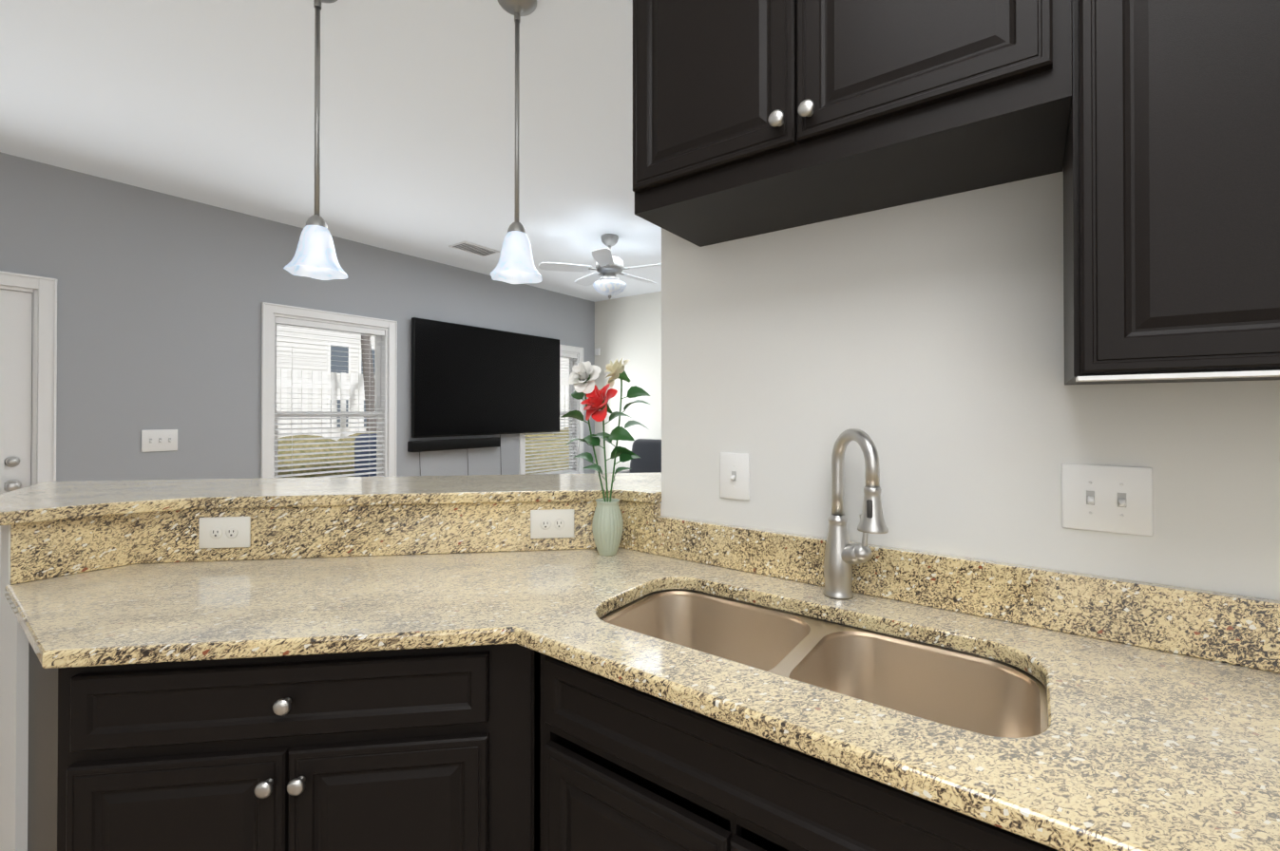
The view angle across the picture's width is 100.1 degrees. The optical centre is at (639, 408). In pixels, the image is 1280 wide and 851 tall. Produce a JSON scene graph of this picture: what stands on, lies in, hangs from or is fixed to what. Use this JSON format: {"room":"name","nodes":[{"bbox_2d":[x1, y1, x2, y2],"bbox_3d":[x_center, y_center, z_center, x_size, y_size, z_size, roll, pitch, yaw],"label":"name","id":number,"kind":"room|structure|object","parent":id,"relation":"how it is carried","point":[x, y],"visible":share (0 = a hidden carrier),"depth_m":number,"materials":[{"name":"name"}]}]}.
{"room":"kitchen","nodes":[
{"label":"kitchen","id":0,"kind":"room"},
{"bbox_2d":[0,152,594,481],"bbox_3d":[-2.936,0.004,3.647,0.150,2.742,8.100,0,0,36],"label":"wall","id":1,"kind":"structure","parent":0,"point":[162,297],"depth_m":3.50,"materials":[{"name":"grey paint"}]},
{"bbox_2d":[0,289,32,569],"bbox_3d":[-3.610,0.357,2.599,0.118,1.998,0.873,0,0,36],"label":"door","id":2,"kind":"structure","parent":1,"relation":"in","point":[15,375],"depth_m":2.92,"materials":[{"name":"white wood"}]},
{"bbox_2d":[0,270,57,485],"bbox_3d":[-3.656,0.317,2.633,0.165,2.103,1.060,0,0,36],"label":"door frame","id":3,"kind":"structure","parent":1,"relation":"attached to","point":[43,290],"depth_m":2.98,"materials":[{"name":"white wood"}]},
{"bbox_2d":[141,429,177,452],"bbox_3d":[-3.023,0.200,3.379,0.024,0.136,0.174,0,0,36],"label":"light switch","id":4,"kind":"object","parent":1,"relation":"attached to","point":[160,440],"visible":1,"depth_m":3.38,"materials":[{"name":"white plastic"}]},
{"bbox_2d":[260,302,397,478],"bbox_3d":[-2.450,0.059,4.261,0.190,1.638,1.039,0,0,36],"label":"window","id":5,"kind":"structure","parent":1,"relation":"in","point":[387,372],"depth_m":4.26,"materials":[{"name":"white wood"}]},
{"bbox_2d":[274,317,384,477],"bbox_3d":[-2.433,0.044,4.249,0.049,1.428,0.821,0,0,36],"label":"window blind","id":6,"kind":"object","parent":5,"relation":"attached to","point":[316,325],"visible":0.71,"depth_m":4.21,"materials":[{"name":"white plastic"}]},
{"bbox_2d":[407,434,501,476],"bbox_3d":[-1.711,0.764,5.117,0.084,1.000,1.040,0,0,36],"label":"soundbar","id":7,"kind":"object","parent":1,"relation":"attached to","point":[419,447],"visible":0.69,"depth_m":5.01,"materials":[{"name":"black plastic"}]},
{"bbox_2d":[411,317,559,438],"bbox_3d":[-1.479,-0.269,5.443,0.080,1.060,1.803,0,0,36],"label":"tv","id":8,"kind":"object","parent":1,"relation":"attached to","point":[467,380],"visible":1,"depth_m":5.26,"materials":[{"name":"black plastic"}]},
{"bbox_2d":[519,344,584,475],"bbox_3d":[-1.038,0.071,6.189,0.190,1.638,1.039,0,0,36],"label":"window","id":9,"kind":"structure","parent":1,"relation":"in","point":[576,405],"depth_m":6.51,"materials":[{"name":"white"}]},
{"bbox_2d":[525,352,577,474],"bbox_3d":[-1.022,0.056,6.177,0.049,1.428,0.821,0,0,36],"label":"window blind","id":10,"kind":"object","parent":9,"relation":"attached to","point":[567,355],"visible":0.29,"depth_m":6.24,"materials":[{"name":"white plastic"}]},
{"bbox_2d":[0,0,661,302],"bbox_3d":[-0.031,-1.430,1.529,7.350,0.100,8.100,0,0,36],"label":"ceiling","id":11,"kind":"structure","parent":0,"point":[209,102],"depth_m":2.50,"materials":[{"name":"white paint"}]},
{"bbox_2d":[283,0,348,280],"bbox_3d":[-1.048,-0.908,1.740,0.178,0.940,0.178,0,0,36],"label":"pendant light","id":12,"kind":"object","parent":11,"relation":"hanging from","point":[315,257],"visible":1,"depth_m":1.73,"materials":[{"name":"white glass"}]},
{"bbox_2d":[448,241,499,256],"bbox_3d":[-1.404,-1.353,4.554,0.220,0.017,0.360,0,0,36],"label":"ceiling vent","id":13,"kind":"object","parent":11,"relation":"in","point":[473,248],"visible":0.96,"depth_m":4.52,"materials":[{"name":"silver metal"}]},
{"bbox_2d":[490,0,542,284],"bbox_3d":[-0.413,-0.908,1.799,0.178,0.940,0.178,0,0,36],"label":"pendant light","id":14,"kind":"object","parent":11,"relation":"hanging from","point":[515,265],"visible":1,"depth_m":1.79,"materials":[{"name":"white glass"}]},
{"bbox_2d":[538,233,661,299],"bbox_3d":[-0.211,-1.116,4.264,1.056,0.494,1.033,0,0,36],"label":"ceiling fan","id":15,"kind":"object","parent":11,"relation":"hanging from","point":[606,280],"visible":0.98,"depth_m":4.17,"materials":[{"name":"grey metal"}]},
{"bbox_2d":[594,291,661,473],"bbox_3d":[2.377,0.010,4.684,7.200,2.742,0.150,0,0,36],"label":"wall","id":16,"kind":"structure","parent":0,"point":[628,328],"depth_m":6.41,"materials":[{"name":"white paint"}]},
{"bbox_2d":[594,348,600,355],"bbox_3d":[-0.530,-0.709,6.706,0.065,0.085,0.027,0,0,36],"label":"detector","id":17,"kind":"object","parent":16,"relation":"attached to","point":[597,352],"visible":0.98,"depth_m":6.69,"materials":[{"name":"white plastic"}]},
{"bbox_2d":[661,168,1279,600],"bbox_3d":[1.527,-0.014,0.671,3.532,2.742,0.120,0,0,36],"label":"wall","id":18,"kind":"structure","parent":0,"point":[920,343],"depth_m":1.21,"materials":[{"name":"white paint"}]},
{"bbox_2d":[720,452,749,500],"bbox_3d":[0.262,0.190,1.506,0.091,0.130,0.024,0,0,36],"label":"light switch","id":19,"kind":"object","parent":18,"relation":"attached to","point":[735,476],"visible":1,"depth_m":1.51,"materials":[{"name":"white plastic"}]},
{"bbox_2d":[632,0,1071,247],"bbox_3d":[0.407,-0.811,1.188,0.842,0.659,0.372,0,0,36],"label":"upper cabinet","id":20,"kind":"object","parent":18,"relation":"attached to","point":[751,118],"visible":1,"depth_m":1.07,"materials":[{"name":"black wood"}]},
{"bbox_2d":[1061,463,1152,536],"bbox_3d":[0.902,0.175,1.037,0.134,0.130,0.024,0,0,36],"label":"double light switch","id":21,"kind":"object","parent":18,"relation":"attached to","point":[1112,499],"visible":1,"depth_m":1.04,"materials":[{"name":"white plastic"}]},
{"bbox_2d":[1063,0,1279,384],"bbox_3d":[1.151,-0.594,0.642,1.000,1.100,0.372,0,0,36],"label":"upper cabinet","id":22,"kind":"object","parent":18,"relation":"attached to","point":[1172,216],"visible":0.97,"depth_m":0.75,"materials":[{"name":"black wood"}]},
{"bbox_3d":[-0.031,1.387,1.512,7.350,0.050,8.100,0,0,36],"label":"floor","id":23,"kind":"structure","parent":0,"visible":0},
{"bbox_2d":[27,641,534,850],"bbox_3d":[-0.824,0.920,1.324,1.254,0.880,0.621,0,0,-7],"label":"base cabinet","id":24,"kind":"object","parent":23,"relation":"on","point":[423,750],"visible":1,"depth_m":1.07,"materials":[{"name":"black wood"}]},
{"bbox_2d":[4,548,1279,850],"bbox_3d":[0.028,0.460,0.925,3.154,0.034,1.235,0,0,36],"label":"countertop","id":25,"kind":"structure","parent":24,"relation":"on","point":[1130,748],"depth_m":0.96,"materials":[{"name":"beige stone"}]},
{"bbox_2d":[592,497,623,556],"bbox_3d":[-0.099,0.364,1.649,0.096,0.166,0.096,0,0,36],"label":"ceramic vase","id":26,"kind":"object","parent":25,"relation":"on","point":[607,525],"visible":0.98,"depth_m":1.62,"materials":[{"name":"green ceramic"}]},
{"bbox_2d":[560,358,649,501],"bbox_3d":[-0.098,0.091,1.633,0.250,0.503,0.199,0,0,36],"label":"bouquet","id":27,"kind":"object","parent":26,"relation":"in","point":[583,376],"visible":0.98,"depth_m":1.62,"materials":[{"name":"green"}]},
{"bbox_2d":[600,590,1047,738],"bbox_3d":[0.299,0.576,1.071,0.835,0.194,0.384,0,0,36],"label":"stainless steel sink","id":28,"kind":"object","parent":25,"relation":"in","point":[966,692],"visible":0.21,"depth_m":1.12,"materials":[{"name":"beige"}]},
{"bbox_2d":[822,428,888,599],"bbox_3d":[0.487,0.244,1.220,0.163,0.400,0.154,0,0,36],"label":"pull-down faucet","id":29,"kind":"object","parent":25,"relation":"on","point":[842,555],"visible":1,"depth_m":1.25,"materials":[{"name":"silver metal"}]},
{"bbox_2d":[0,502,661,850],"bbox_3d":[-0.816,0.827,1.619,1.372,1.070,1.350,0,0,36],"label":"wall","id":30,"kind":"structure","parent":23,"relation":"on","point":[13,736],"depth_m":1.30,"materials":[{"name":"white paint"}]},
{"bbox_2d":[0,472,661,525],"bbox_3d":[-0.972,0.276,1.870,1.916,0.034,1.882,0,0,36],"label":"bar","id":31,"kind":"object","parent":30,"relation":"on","point":[47,502],"visible":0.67,"depth_m":1.67,"materials":[{"name":"beige stone"}]},
{"bbox_2d":[9,500,1279,673],"bbox_3d":[0.030,0.365,0.928,3.154,0.155,1.227,0,0,36],"label":"backsplash","id":32,"kind":"structure","parent":30,"relation":"attached to","point":[1239,630],"depth_m":1.42,"materials":[{"name":"beige stone"}]},
{"bbox_2d":[198,516,250,549],"bbox_3d":[-1.214,0.362,1.566,0.137,0.090,0.012,0,0,-7],"label":"electrical outlet","id":33,"kind":"object","parent":32,"relation":"attached to","point":[225,532],"visible":1,"depth_m":1.56,"materials":[{"name":"white plastic"}]},
{"bbox_2d":[530,509,573,538],"bbox_3d":[-0.275,0.363,1.686,0.137,0.090,0.012,0,0,-7],"label":"electrical outlet","id":34,"kind":"object","parent":32,"relation":"attached to","point":[554,524],"visible":1,"depth_m":1.68,"materials":[{"name":"white plastic"}]},
{"bbox_2d":[611,439,661,473],"bbox_3d":[0.509,0.857,5.309,2.260,1.055,0.980,0,0,36],"label":"leather sofa","id":35,"kind":"object","parent":23,"relation":"on","point":[648,451],"visible":0.02,"depth_m":5.76,"materials":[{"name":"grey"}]},
{"bbox_2d":[534,650,1058,850],"bbox_3d":[0.302,0.919,1.081,0.890,0.880,0.652,0,0,36],"label":"base cabinet","id":36,"kind":"object","parent":23,"relation":"on","point":[619,767],"visible":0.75,"depth_m":0.89,"materials":[{"name":"black wood"}]},
{"label":"outside","id":37,"kind":"structure","parent":0,"visible":0},
{"bbox_3d":[-23.161,1.818,23.030,55.400,0.050,70.000,0,0,36],"label":"ground","id":38,"kind":"structure","parent":37,"visible":0},
{"bbox_2d":[361,334,376,431],"bbox_3d":[-5.449,-2.732,9.235,2.803,8.897,13.101,0,0,36],"label":"tree","id":39,"kind":"object","parent":38,"relation":"on","point":[368,374],"depth_m":9.82,"materials":[{"name":"grey plant"}]},
{"bbox_2d":[276,369,569,440],"bbox_3d":[-6.184,0.475,11.866,0.055,2.500,32.030,0,0,36],"label":"fence","id":40,"kind":"object","parent":38,"relation":"on","point":[333,385],"visible":0.1,"depth_m":11.25,"materials":[{"name":"white"}]},
{"bbox_2d":[276,324,569,439],"bbox_3d":[-20.739,-3.080,27.484,10.080,9.800,40.000,0,0,36],"label":"house","id":41,"kind":"structure","parent":38,"relation":"on","point":[336,363],"depth_m":26.11,"materials":[{"name":"white"}]},
{"bbox_2d":[277,427,569,477],"bbox_3d":[-3.652,0.997,7.233,3.150,1.400,10.050,0,0,36],"label":"bushes","id":42,"kind":"object","parent":38,"relation":"on","point":[330,454],"visible":0.08,"depth_m":6.64,"materials":[{"name":"green plant"}]}
]}

